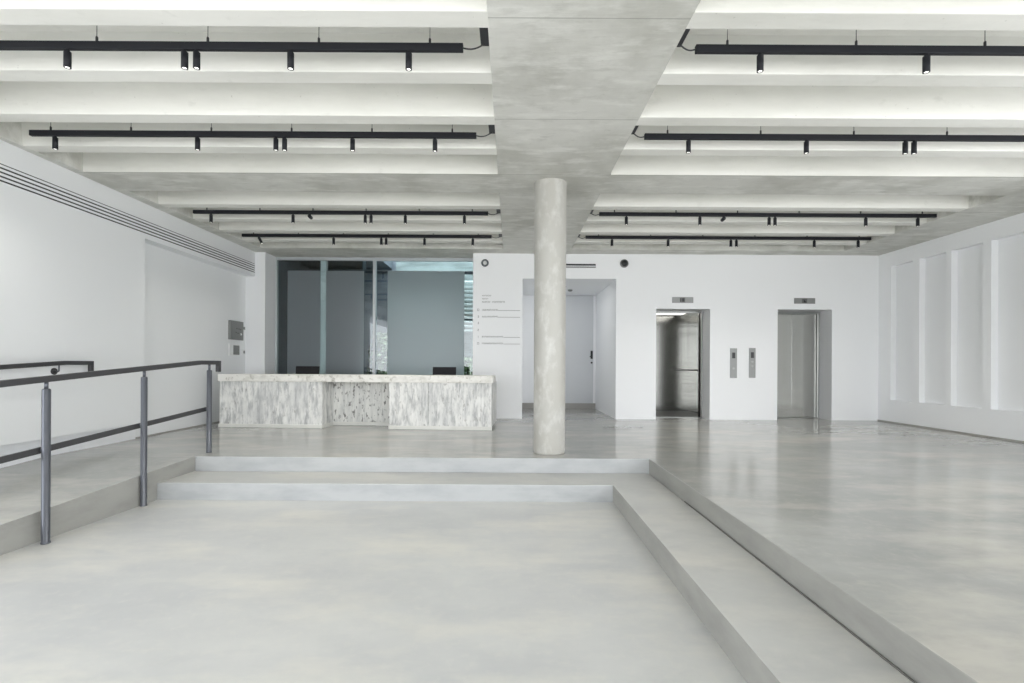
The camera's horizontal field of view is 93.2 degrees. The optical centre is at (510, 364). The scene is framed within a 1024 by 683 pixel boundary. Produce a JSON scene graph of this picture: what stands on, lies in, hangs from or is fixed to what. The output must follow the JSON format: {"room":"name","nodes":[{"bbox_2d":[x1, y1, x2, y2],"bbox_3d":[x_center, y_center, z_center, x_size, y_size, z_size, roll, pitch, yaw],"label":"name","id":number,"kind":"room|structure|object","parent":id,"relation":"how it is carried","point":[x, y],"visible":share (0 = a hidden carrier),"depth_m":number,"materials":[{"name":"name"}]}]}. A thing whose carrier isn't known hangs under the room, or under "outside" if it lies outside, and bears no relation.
{"room":"building lobby","nodes":[
{"label":"building lobby","id":0,"kind":"room"},
{"bbox_2d":[0,140,254,454],"bbox_3d":[-5.232,-0.609,3.000,0.730,4.150,12.400,0,0,0],"label":"wall","id":1,"kind":"structure","parent":0,"point":[146,300],"depth_m":5.79,"materials":[{"name":"white paint"}]},
{"bbox_2d":[0,361,93,374],"bbox_3d":[-4.827,0.131,3.075,0.088,0.353,4.953,0,0,0],"label":"wall handrail","id":2,"kind":"object","parent":1,"relation":"attached to","point":[54,371],"visible":0.86,"depth_m":5.07,"materials":[{"name":"grey metal"}]},
{"bbox_2d":[65,336,97,366],"bbox_3d":[-4.868,-0.152,5.495,0.002,0.340,0.430,0,0,0],"label":"access hatch","id":3,"kind":"object","parent":1,"relation":"attached to","point":[77,348],"visible":1,"depth_m":5.48,"materials":[{"name":"white paint"}]},
{"bbox_2d":[0,421,218,467],"bbox_3d":[-5.061,1.092,3.000,0.033,0.490,12.400,0,0,0],"label":"baseboard","id":4,"kind":"structure","parent":1,"relation":"attached to","point":[129,435],"depth_m":5.82,"materials":[{"name":"white paint"}]},
{"bbox_2d":[0,161,254,273],"bbox_3d":[-4.859,-1.834,3.095,0.006,0.204,12.190,0,0,0],"label":"air vent","id":5,"kind":"object","parent":1,"relation":"in","point":[11,176],"visible":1,"depth_m":5.81,"materials":[{"name":"white metal"}]},
{"bbox_2d":[229,344,239,355],"bbox_3d":[-5.036,-0.273,8.810,0.026,0.210,0.320,0,0,0],"label":"keypad","id":6,"kind":"object","parent":1,"relation":"attached to","point":[233,348],"visible":1,"depth_m":8.79,"materials":[{"name":"white plastic"}]},
{"bbox_2d":[228,320,242,340],"bbox_3d":[-5.018,-0.630,8.842,0.058,0.345,0.415,0,0,0],"label":"control panel","id":7,"kind":"object","parent":1,"relation":"attached to","point":[235,328],"visible":1,"depth_m":8.79,"materials":[{"name":"silver metal"}]},
{"bbox_2d":[245,252,275,373],"bbox_3d":[-5.137,-0.783,9.410,0.917,3.800,0.420,0,0,0],"label":"wall pier","id":8,"kind":"object","parent":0,"point":[261,288],"visible":0.14,"depth_m":9.20,"materials":[{"name":"white paint"}]},
{"bbox_2d":[278,261,395,374],"bbox_3d":[-4.346,-0.779,11.410,2.500,4.200,3.580,0,0,0],"label":"wall","id":9,"kind":"structure","parent":0,"point":[284,266],"depth_m":13.00,"materials":[{"name":"grey"}]},
{"bbox_2d":[288,270,472,274],"bbox_3d":[-2.739,-1.970,10.300,4.500,0.070,0.067,0,0,0],"label":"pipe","id":10,"kind":"object","parent":9,"relation":"attached to","point":[367,272],"visible":0.31,"depth_m":10.28,"materials":[{"name":"grey metal"}]},
{"bbox_2d":[301,261,391,268],"bbox_3d":[-4.385,-2.679,11.950,2.400,0.200,2.500,0,0,0],"label":"court","id":11,"kind":"object","parent":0,"point":[310,264],"visible":0.14,"depth_m":12.52,"materials":[{"name":"grey"}]},
{"bbox_2d":[363,261,365,373],"bbox_3d":[-3.461,-0.774,11.360,0.057,3.800,3.450,0,0,-17],"label":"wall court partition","id":12,"kind":"structure","parent":0,"point":[364,262],"depth_m":9.72,"materials":[{"name":"grey metal"}]},
{"bbox_2d":[0,500,746,682],"bbox_3d":[-1.448,1.412,0.785,4.920,0.150,7.970,0,0,0],"label":"floor","id":13,"kind":"structure","parent":0,"point":[160,591],"depth_m":2.75,"materials":[{"name":"concrete"}]},
{"bbox_2d":[0,360,220,544],"bbox_3d":[-3.471,0.638,3.168,0.084,1.376,5.139,0,0,0],"label":"ramp railing","id":14,"kind":"object","parent":13,"relation":"on","point":[46,447],"visible":1,"depth_m":3.98,"materials":[{"name":"grey metal"}]},
{"bbox_2d":[396,261,472,373],"bbox_3d":[-0.946,-0.785,13.100,4.300,4.250,0.200,0,0,0],"label":"wall","id":15,"kind":"structure","parent":0,"point":[400,265],"depth_m":13.00,"materials":[{"name":"white paint"}]},
{"bbox_2d":[0,408,1023,682],"bbox_3d":[0.933,1.268,4.200,12.280,0.485,14.800,0,0,0],"label":"floor","id":16,"kind":"structure","parent":0,"point":[911,538],"depth_m":4.22,"materials":[{"name":"concrete"}]},
{"bbox_2d":[320,261,327,373],"bbox_3d":[-3.754,-0.648,9.713,0.115,3.295,0.095,0,0,0],"label":"post","id":17,"kind":"object","parent":16,"relation":"on","point":[324,264],"visible":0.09,"depth_m":9.66,"materials":[{"name":"grey metal"}]},
{"bbox_2d":[218,374,496,430],"bbox_3d":[-2.460,0.583,8.139,4.412,0.848,1.040,0,0,3],"label":"reception desk","id":18,"kind":"object","parent":16,"relation":"on","point":[412,402],"visible":1,"depth_m":7.68,"materials":[{"name":"stone"}]},
{"bbox_2d":[295,366,319,373],"bbox_3d":[-3.532,0.191,8.395,0.400,0.340,0.150,0,0,-2],"label":"monitor","id":19,"kind":"object","parent":18,"relation":"on","point":[299,369],"visible":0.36,"depth_m":8.39,"materials":[{"name":"black plastic"}]},
{"bbox_2d":[218,374,495,382],"bbox_3d":[-2.471,0.215,7.880,4.412,0.113,0.520,0,0,3],"label":"countertop","id":20,"kind":"structure","parent":18,"relation":"on","point":[221,377],"depth_m":7.63,"materials":[{"name":"stone"}]},
{"bbox_2d":[433,367,455,374],"bbox_3d":[-1.141,0.204,8.305,0.400,0.340,0.150,0,0,1],"label":"monitor","id":21,"kind":"object","parent":18,"relation":"on","point":[436,370],"visible":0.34,"depth_m":8.28,"materials":[{"name":"black plastic"}]},
{"bbox_2d":[533,178,566,454],"bbox_3d":[0.455,-0.546,5.665,0.388,3.142,0.388,0,0,0],"label":"column","id":22,"kind":"structure","parent":16,"relation":"on","point":[550,193],"depth_m":5.50,"materials":[{"name":"concrete"}]},
{"bbox_2d":[0,25,1023,36],"bbox_3d":[0.954,-2.542,3.300,13.080,0.315,13.000,0,0,0],"label":"ceiling","id":23,"kind":"structure","parent":0,"point":[2,27],"depth_m":3.46,"materials":[{"name":"concrete"}]},
{"bbox_2d":[0,0,487,27],"bbox_3d":[-2.501,-2.274,2.974,4.773,0.280,0.183,0,0,0],"label":"ceiling beam","id":24,"kind":"structure","parent":23,"relation":"attached to","point":[259,13],"depth_m":2.93,"materials":[{"name":"concrete"}]},
{"bbox_2d":[0,28,488,52],"bbox_3d":[-2.316,-2.262,3.171,4.343,0.286,0.231,0,0,0],"label":"track","id":25,"kind":"object","parent":23,"relation":"hanging from","point":[5,45],"visible":0.85,"depth_m":3.25,"materials":[{"name":"black metal"}]},
{"bbox_2d":[63,48,71,68],"bbox_3d":[-2.997,-2.070,3.270,0.043,0.123,0.043,0,0,0],"label":"spotlight","id":26,"kind":"object","parent":25,"relation":"attached to","point":[67,55],"visible":1,"depth_m":3.26,"materials":[{"name":"black metal"}]},
{"bbox_2d":[181,49,188,69],"bbox_3d":[-2.205,-2.066,3.270,0.043,0.123,0.043,0,0,0],"label":"spotlight","id":27,"kind":"object","parent":25,"relation":"attached to","point":[184,54],"visible":1,"depth_m":3.26,"materials":[{"name":"black metal"}]},
{"bbox_2d":[193,49,199,69],"bbox_3d":[-2.124,-2.065,3.270,0.043,0.123,0.043,0,0,0],"label":"spotlight","id":28,"kind":"object","parent":25,"relation":"attached to","point":[196,54],"visible":1,"depth_m":3.25,"materials":[{"name":"black metal"}]},
{"bbox_2d":[287,50,293,70],"bbox_3d":[-1.489,-2.062,3.270,0.043,0.123,0.043,0,0,0],"label":"spotlight","id":29,"kind":"object","parent":25,"relation":"attached to","point":[290,55],"visible":1,"depth_m":3.25,"materials":[{"name":"black metal"}]},
{"bbox_2d":[405,50,411,70],"bbox_3d":[-0.691,-2.057,3.270,0.043,0.123,0.043,0,0,0],"label":"spotlight","id":30,"kind":"object","parent":25,"relation":"attached to","point":[408,64],"visible":1,"depth_m":3.25,"materials":[{"name":"black metal"}]},
{"bbox_2d":[0,31,491,83],"bbox_3d":[-2.496,-2.274,3.584,4.762,0.280,0.183,0,0,0],"label":"ceiling beam","id":31,"kind":"structure","parent":23,"relation":"attached to","point":[469,66],"depth_m":3.51,"materials":[{"name":"concrete"}]},
{"bbox_2d":[0,81,494,124],"bbox_3d":[-2.480,-2.274,4.204,4.732,0.280,0.183,0,0,0],"label":"ceiling beam","id":32,"kind":"structure","parent":23,"relation":"attached to","point":[20,101],"depth_m":4.12,"materials":[{"name":"concrete"}]},
{"bbox_2d":[21,122,496,154],"bbox_3d":[-2.465,-2.274,4.814,4.701,0.280,0.183,0,0,0],"label":"ceiling beam","id":33,"kind":"structure","parent":23,"relation":"attached to","point":[486,145],"depth_m":4.74,"materials":[{"name":"concrete"}]},
{"bbox_2d":[29,122,494,138],"bbox_3d":[-2.316,-2.262,4.405,4.343,0.286,0.261,0,0,0],"label":"track","id":34,"kind":"object","parent":23,"relation":"hanging from","point":[34,133],"visible":0.83,"depth_m":4.50,"materials":[{"name":"black metal"}]},
{"bbox_2d":[52,135,57,149],"bbox_3d":[-4.257,-2.077,4.520,0.043,0.123,0.043,0,0,0],"label":"spotlight","id":35,"kind":"object","parent":34,"relation":"attached to","point":[54,138],"visible":1,"depth_m":4.51,"materials":[{"name":"black metal"}]},
{"bbox_2d":[195,136,199,150],"bbox_3d":[-2.927,-2.070,4.520,0.043,0.123,0.043,0,0,0],"label":"spotlight","id":36,"kind":"object","parent":34,"relation":"attached to","point":[197,139],"visible":1,"depth_m":4.50,"materials":[{"name":"black metal"}]},
{"bbox_2d":[273,137,277,150],"bbox_3d":[-2.196,-2.066,4.520,0.043,0.123,0.043,0,0,0],"label":"spotlight","id":37,"kind":"object","parent":34,"relation":"attached to","point":[275,139],"visible":1,"depth_m":4.50,"materials":[{"name":"black metal"}]},
{"bbox_2d":[282,137,286,150],"bbox_3d":[-2.115,-2.065,4.520,0.043,0.123,0.043,0,0,0],"label":"spotlight","id":38,"kind":"object","parent":34,"relation":"attached to","point":[284,140],"visible":1,"depth_m":4.50,"materials":[{"name":"black metal"}]},
{"bbox_2d":[350,137,354,151],"bbox_3d":[-1.480,-2.062,4.520,0.043,0.123,0.043,0,0,0],"label":"spotlight","id":39,"kind":"object","parent":34,"relation":"attached to","point":[352,140],"visible":1,"depth_m":4.50,"materials":[{"name":"black metal"}]},
{"bbox_2d":[433,138,436,151],"bbox_3d":[-0.710,-2.057,4.520,0.043,0.123,0.043,0,0,0],"label":"spotlight","id":40,"kind":"object","parent":34,"relation":"attached to","point":[434,139],"visible":1,"depth_m":4.50,"materials":[{"name":"black metal"}]},
{"bbox_2d":[83,152,497,173],"bbox_3d":[-2.462,-2.275,5.380,4.630,0.278,0.016,0,0,0],"label":"ceiling beam","id":41,"kind":"structure","parent":23,"relation":"attached to","point":[92,162],"depth_m":5.37,"materials":[{"name":"concrete"}]},
{"bbox_2d":[158,191,499,208],"bbox_3d":[-2.422,-2.273,6.524,4.616,0.280,0.183,0,0,0],"label":"ceiling beam","id":42,"kind":"structure","parent":23,"relation":"attached to","point":[178,199],"depth_m":6.45,"materials":[{"name":"paint"}]},
{"bbox_2d":[192,208,500,222],"bbox_3d":[-2.406,-2.273,7.174,4.583,0.280,0.183,0,0,0],"label":"ceiling beam","id":43,"kind":"structure","parent":23,"relation":"attached to","point":[496,218],"depth_m":7.10,"materials":[{"name":"concrete"}]},
{"bbox_2d":[193,208,500,215],"bbox_3d":[-2.316,-2.262,6.736,4.343,0.286,0.241,0,0,0],"label":"track","id":44,"kind":"object","parent":23,"relation":"hanging from","point":[304,212],"visible":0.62,"depth_m":6.82,"materials":[{"name":"black metal"}]},
{"bbox_2d":[209,213,212,222],"bbox_3d":[-4.239,-2.077,6.840,0.043,0.123,0.043,0,0,0],"label":"spotlight","id":45,"kind":"object","parent":44,"relation":"attached to","point":[210,214],"visible":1,"depth_m":6.83,"materials":[{"name":"black metal"}]},
{"bbox_2d":[291,214,294,222],"bbox_3d":[-3.080,-2.071,6.840,0.043,0.123,0.043,0,0,0],"label":"spotlight","id":46,"kind":"object","parent":44,"relation":"attached to","point":[292,215],"visible":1,"depth_m":6.83,"materials":[{"name":"black metal"}]},
{"bbox_2d":[369,214,372,223],"bbox_3d":[-1.978,-2.064,6.840,0.043,0.123,0.043,0,0,0],"label":"spotlight","id":47,"kind":"object","parent":44,"relation":"attached to","point":[370,216],"visible":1,"depth_m":6.83,"materials":[{"name":"black metal"}]},
{"bbox_2d":[219,222,501,233],"bbox_3d":[-2.391,-2.273,7.764,4.554,0.280,0.183,0,0,0],"label":"ceiling beam","id":48,"kind":"structure","parent":23,"relation":"attached to","point":[243,227],"depth_m":7.69,"materials":[{"name":"concrete"}]},
{"bbox_2d":[242,233,501,237],"bbox_3d":[-2.316,-2.262,7.981,4.343,0.286,0.231,0,0,0],"label":"track","id":49,"kind":"object","parent":23,"relation":"hanging from","point":[343,235],"visible":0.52,"depth_m":8.06,"materials":[{"name":"black metal"}]},
{"bbox_2d":[242,233,502,242],"bbox_3d":[-2.376,-2.273,8.374,4.523,0.280,0.183,0,0,0],"label":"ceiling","id":50,"kind":"structure","parent":23,"relation":"attached to","point":[247,239],"depth_m":8.30,"materials":[{"name":"concrete"}]},
{"bbox_2d":[0,122,1023,257],"bbox_3d":[1.042,-2.258,3.250,12.000,0.292,12.900,0,0,0],"label":"ceiling","id":51,"kind":"structure","parent":23,"relation":"attached to","point":[129,181],"depth_m":5.83,"materials":[{"name":"grey concrete"}]},
{"bbox_2d":[499,193,599,248],"bbox_3d":[0.479,-2.262,7.402,1.247,0.291,2.875,0,0,0],"label":"ceiling beam","id":52,"kind":"structure","parent":23,"relation":"attached to","point":[517,210],"depth_m":6.90,"materials":[{"name":"grey concrete"}]},
{"bbox_2d":[486,0,700,174],"bbox_3d":[0.479,-2.262,1.093,1.247,0.291,8.586,0,0,0],"label":"ceiling beam","id":53,"kind":"structure","parent":23,"relation":"attached to","point":[572,80],"depth_m":3.51,"materials":[{"name":"grey concrete"}]},
{"bbox_2d":[574,234,866,244],"bbox_3d":[3.600,-2.240,8.374,5.055,0.280,0.183,0,0,0],"label":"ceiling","id":54,"kind":"structure","parent":23,"relation":"attached to","point":[584,240],"depth_m":8.30,"materials":[{"name":"concrete"}]},
{"bbox_2d":[578,234,870,239],"bbox_3d":[3.555,-2.230,7.981,4.905,0.286,0.231,0,0,0],"label":"track","id":55,"kind":"object","parent":23,"relation":"hanging from","point":[702,237],"visible":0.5,"depth_m":8.06,"materials":[{"name":"black metal"}]},
{"bbox_2d":[579,224,894,235],"bbox_3d":[3.600,-2.240,7.764,5.055,0.280,0.183,0,0,0],"label":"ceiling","id":56,"kind":"structure","parent":23,"relation":"attached to","point":[606,229],"depth_m":7.69,"materials":[{"name":"concrete"}]},
{"bbox_2d":[585,210,926,225],"bbox_3d":[3.600,-2.240,7.174,5.055,0.280,0.183,0,0,0],"label":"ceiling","id":57,"kind":"structure","parent":23,"relation":"attached to","point":[592,219],"depth_m":7.10,"materials":[{"name":"concrete"}]},
{"bbox_2d":[590,210,936,217],"bbox_3d":[3.555,-2.229,6.736,4.905,0.286,0.241,0,0,0],"label":"track","id":58,"kind":"object","parent":23,"relation":"hanging from","point":[667,214],"visible":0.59,"depth_m":6.82,"materials":[{"name":"black metal"}]},
{"bbox_2d":[698,216,701,224],"bbox_3d":[2.669,-2.039,6.840,0.043,0.123,0.043,0,0,0],"label":"spotlight","id":59,"kind":"object","parent":58,"relation":"attached to","point":[699,217],"visible":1,"depth_m":6.82,"materials":[{"name":"black metal"}]},
{"bbox_2d":[767,217,770,225],"bbox_3d":[3.647,-2.034,6.840,0.043,0.123,0.043,0,0,0],"label":"spotlight","id":60,"kind":"object","parent":58,"relation":"attached to","point":[768,218],"visible":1,"depth_m":6.83,"materials":[{"name":"black metal"}]},
{"bbox_2d":[773,217,776,225],"bbox_3d":[3.731,-2.033,6.840,0.043,0.123,0.043,0,0,0],"label":"spotlight","id":61,"kind":"object","parent":58,"relation":"attached to","point":[774,218],"visible":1,"depth_m":6.83,"materials":[{"name":"black metal"}]},
{"bbox_2d":[864,217,867,225],"bbox_3d":[5.013,-2.026,6.840,0.043,0.123,0.043,0,0,0],"label":"spotlight","id":62,"kind":"object","parent":58,"relation":"attached to","point":[865,218],"visible":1,"depth_m":6.82,"materials":[{"name":"black metal"}]},
{"bbox_2d":[916,217,919,226],"bbox_3d":[5.748,-2.022,6.840,0.043,0.123,0.043,0,0,0],"label":"spotlight","id":63,"kind":"object","parent":58,"relation":"attached to","point":[918,218],"visible":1,"depth_m":6.83,"materials":[{"name":"black metal"}]},
{"bbox_2d":[592,193,968,211],"bbox_3d":[3.600,-2.240,6.524,5.055,0.280,0.183,0,0,0],"label":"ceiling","id":64,"kind":"structure","parent":23,"relation":"attached to","point":[605,201],"depth_m":6.45,"materials":[{"name":"paint"}]},
{"bbox_2d":[611,155,1023,176],"bbox_3d":[3.605,-2.241,5.380,4.985,0.278,0.016,0,0,0],"label":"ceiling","id":65,"kind":"structure","parent":23,"relation":"attached to","point":[625,164],"depth_m":5.37,"materials":[{"name":"paint"}]},
{"bbox_2d":[620,126,1023,157],"bbox_3d":[3.600,-2.240,4.814,5.055,0.280,0.183,0,0,0],"label":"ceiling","id":66,"kind":"structure","parent":23,"relation":"attached to","point":[635,146],"depth_m":4.74,"materials":[{"name":"concrete"}]},
{"bbox_2d":[631,126,1023,141],"bbox_3d":[3.555,-2.229,4.405,4.905,0.286,0.261,0,0,0],"label":"track","id":67,"kind":"object","parent":23,"relation":"hanging from","point":[647,136],"visible":0.8,"depth_m":4.50,"materials":[{"name":"black metal"}]},
{"bbox_2d":[686,139,690,153],"bbox_3d":[1.657,-2.044,4.520,0.043,0.123,0.043,0,0,0],"label":"spotlight","id":68,"kind":"object","parent":67,"relation":"attached to","point":[688,142],"visible":1,"depth_m":4.50,"materials":[{"name":"black metal"}]},
{"bbox_2d":[804,140,808,153],"bbox_3d":[2.758,-2.038,4.520,0.043,0.123,0.043,0,0,0],"label":"spotlight","id":69,"kind":"object","parent":67,"relation":"attached to","point":[806,143],"visible":1,"depth_m":4.50,"materials":[{"name":"black metal"}]},
{"bbox_2d":[902,140,907,154],"bbox_3d":[3.681,-2.033,4.520,0.043,0.123,0.043,0,0,0],"label":"spotlight","id":70,"kind":"object","parent":67,"relation":"attached to","point":[905,143],"visible":1,"depth_m":4.51,"materials":[{"name":"black metal"}]},
{"bbox_2d":[911,140,916,154],"bbox_3d":[3.763,-2.033,4.520,0.043,0.123,0.043,0,0,0],"label":"spotlight","id":71,"kind":"object","parent":67,"relation":"attached to","point":[914,142],"visible":1,"depth_m":4.51,"materials":[{"name":"black metal"}]},
{"bbox_2d":[635,85,1023,127],"bbox_3d":[3.600,-2.240,4.204,5.055,0.280,0.183,0,0,0],"label":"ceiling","id":72,"kind":"structure","parent":23,"relation":"attached to","point":[668,105],"depth_m":4.12,"materials":[{"name":"concrete"}]},
{"bbox_2d":[657,35,1023,86],"bbox_3d":[3.600,-2.240,3.584,5.055,0.280,0.183,0,0,0],"label":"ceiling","id":73,"kind":"structure","parent":23,"relation":"attached to","point":[684,67],"depth_m":3.51,"materials":[{"name":"concrete"}]},
{"bbox_2d":[677,29,1023,55],"bbox_3d":[3.555,-2.230,3.171,4.905,0.286,0.231,0,0,0],"label":"track","id":74,"kind":"object","parent":23,"relation":"hanging from","point":[725,49],"visible":0.84,"depth_m":3.25,"materials":[{"name":"black metal"}]},
{"bbox_2d":[757,52,763,72],"bbox_3d":[1.683,-2.044,3.270,0.043,0.123,0.043,0,0,0],"label":"spotlight","id":75,"kind":"object","parent":74,"relation":"attached to","point":[760,57],"visible":1,"depth_m":3.25,"materials":[{"name":"black metal"}]},
{"bbox_2d":[922,53,930,73],"bbox_3d":[2.806,-2.038,3.270,0.043,0.123,0.043,0,0,0],"label":"spotlight","id":76,"kind":"object","parent":74,"relation":"attached to","point":[926,59],"visible":1,"depth_m":3.26,"materials":[{"name":"black metal"}]},
{"bbox_2d":[686,0,1023,30],"bbox_3d":[3.600,-2.240,2.974,5.055,0.280,0.183,0,0,0],"label":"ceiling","id":77,"kind":"structure","parent":23,"relation":"attached to","point":[987,15],"depth_m":2.91,"materials":[{"name":"concrete"}]},
{"bbox_2d":[157,471,912,682],"bbox_3d":[-1.010,1.331,1.048,5.035,0.317,8.495,0,0,0],"label":"step","id":78,"kind":"structure","parent":0,"point":[769,631],"depth_m":3.28,"materials":[{"name":"concrete"}]},
{"bbox_2d":[684,501,916,682],"bbox_3d":[1.505,1.183,0.500,0.007,0.006,7.400,0,0,0],"label":"trim","id":79,"kind":"structure","parent":78,"relation":"on","point":[777,574],"depth_m":2.34,"materials":[{"name":"grey metal"}]},
{"bbox_2d":[522,282,611,416],"bbox_3d":[1.079,-0.349,10.595,2.029,3.000,2.010,0,0,0],"label":"wall","id":80,"kind":"structure","parent":0,"point":[601,292],"depth_m":10.93,"materials":[{"name":"white paint"}]},
{"bbox_2d":[522,403,594,408],"bbox_3d":[1.097,0.961,11.393,1.779,0.130,0.015,0,0,0],"label":"baseboard","id":81,"kind":"structure","parent":80,"relation":"attached to","point":[524,405],"depth_m":11.38,"materials":[{"name":"grey"}]},
{"bbox_2d":[565,296,592,402],"bbox_3d":[1.417,-0.367,11.354,1.030,2.530,0.091,0,0,0],"label":"door","id":82,"kind":"structure","parent":80,"relation":"in","point":[579,309],"depth_m":11.37,"materials":[{"name":"grey"}]},
{"bbox_2d":[473,253,878,420],"bbox_3d":[3.129,-0.750,9.395,7.710,3.775,0.390,0,0,0],"label":"wall","id":83,"kind":"structure","parent":0,"point":[740,298],"depth_m":9.20,"materials":[{"name":"white paint"}]},
{"bbox_2d":[275,257,472,374],"bbox_3d":[-2.703,-0.565,9.652,3.953,3.140,0.095,0,0,0],"label":"window","id":84,"kind":"structure","parent":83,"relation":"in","point":[425,310],"depth_m":9.64,"materials":[{"name":"blue glass"}]},
{"bbox_2d":[481,259,488,266],"bbox_3d":[-0.494,-1.939,9.182,0.144,0.144,0.036,0,0,0],"label":"wall speaker","id":85,"kind":"object","parent":83,"relation":"attached to","point":[484,262],"visible":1,"depth_m":9.18,"materials":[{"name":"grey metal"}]},
{"bbox_2d":[477,295,519,343],"bbox_3d":[-0.235,-0.860,9.199,0.814,0.942,0.002,0,0,0],"label":"lettering","id":86,"kind":"object","parent":83,"relation":"attached to","point":[484,295],"depth_m":9.20,"materials":[{"name":"grey"}]},
{"bbox_2d":[566,264,595,267],"bbox_3d":[1.210,-1.884,9.194,0.800,0.074,0.012,0,0,0],"label":"air vent","id":87,"kind":"object","parent":83,"relation":"in","point":[567,265],"visible":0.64,"depth_m":9.19,"materials":[{"name":"black metal"}]},
{"bbox_2d":[620,259,627,267],"bbox_3d":[2.151,-1.928,9.163,0.160,0.160,0.074,0,0,0],"label":"dome camera","id":88,"kind":"object","parent":83,"relation":"attached to","point":[623,263],"visible":1,"depth_m":9.16,"materials":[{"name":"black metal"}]},
{"bbox_2d":[656,311,701,417],"bbox_3d":[3.109,-0.053,10.275,1.845,2.200,1.410,0,0,0],"label":"lift","id":89,"kind":"object","parent":83,"relation":"attached to","point":[678,333],"visible":0.4,"depth_m":10.95,"materials":[{"name":"silver metal"}]},
{"bbox_2d":[656,313,685,314],"bbox_3d":[3.235,-1.116,10.320,1.045,0.012,0.760,0,0,0],"label":"light","id":90,"kind":"object","parent":89,"relation":"on","point":[656,313],"depth_m":10.44,"materials":[{"name":"white plastic"}]},
{"bbox_2d":[672,297,692,302],"bbox_3d":[3.262,-1.236,9.195,0.404,0.111,0.010,0,0,0],"label":"indicator","id":91,"kind":"object","parent":83,"relation":"attached to","point":[674,299],"visible":1,"depth_m":9.19,"materials":[{"name":"silver metal"}]},
{"bbox_2d":[730,348,736,377],"bbox_3d":[4.227,-0.035,9.193,0.132,0.564,0.014,0,0,0],"label":"panel","id":92,"kind":"object","parent":83,"relation":"attached to","point":[733,351],"visible":1,"depth_m":9.19,"materials":[{"name":"silver metal"}]},
{"bbox_2d":[749,348,755,377],"bbox_3d":[4.583,-0.040,9.193,0.125,0.566,0.014,0,0,0],"label":"panel","id":93,"kind":"object","parent":83,"relation":"attached to","point":[752,351],"visible":1,"depth_m":9.19,"materials":[{"name":"silver metal"}]},
{"bbox_2d":[777,312,819,417],"bbox_3d":[5.585,0.001,9.640,1.042,2.108,0.140,0,0,0],"label":"elevator door","id":94,"kind":"structure","parent":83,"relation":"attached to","point":[798,332],"depth_m":9.63,"materials":[{"name":"silver metal"}]},
{"bbox_2d":[794,298,814,303],"bbox_3d":[5.579,-1.218,9.195,0.400,0.108,0.010,0,0,0],"label":"indicator","id":95,"kind":"object","parent":83,"relation":"attached to","point":[796,300],"visible":1,"depth_m":9.19,"materials":[{"name":"silver metal"}]},
{"bbox_2d":[878,213,1023,440],"bbox_3d":[7.233,-0.540,3.200,0.500,4.150,12.800,0,0,0],"label":"wall","id":96,"kind":"structure","parent":0,"point":[951,313],"depth_m":7.65,"materials":[{"name":"white paint"}]},
{"bbox_2d":[877,420,1023,442],"bbox_3d":[6.970,1.047,3.000,0.008,0.022,12.400,0,0,0],"label":"baseboard","id":97,"kind":"structure","parent":96,"relation":"attached to","point":[877,420],"depth_m":7.56,"materials":[{"name":"grey"}]},
{"label":"outside","id":98,"kind":"structure","parent":0,"visible":0},
{"bbox_3d":[-2.656,1.130,11.425,5.900,0.200,3.550,0,0,0],"label":"court","id":99,"kind":"object","parent":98,"visible":0},
{"bbox_2d":[366,332,386,374],"bbox_3d":[-3.281,0.091,12.210,0.743,1.873,0.725,0,0,0],"label":"shrub","id":100,"kind":"object","parent":99,"relation":"on","point":[380,363],"visible":0.37,"depth_m":12.11,"materials":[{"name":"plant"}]},
{"bbox_2d":[464,281,472,331],"bbox_3d":[-1.772,-0.640,12.730,2.650,3.350,0.120,0,0,0],"label":"screen","id":101,"kind":"object","parent":99,"relation":"on","point":[466,282],"visible":0.02,"depth_m":12.67,"materials":[{"name":"grey"}]},
{"bbox_2d":[464,357,472,374],"bbox_3d":[-1.111,0.418,11.914,0.728,1.246,0.767,0,0,0],"label":"shrub","id":102,"kind":"object","parent":99,"relation":"on","point":[468,362],"visible":0.15,"depth_m":11.78,"materials":[{"name":"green plant"}]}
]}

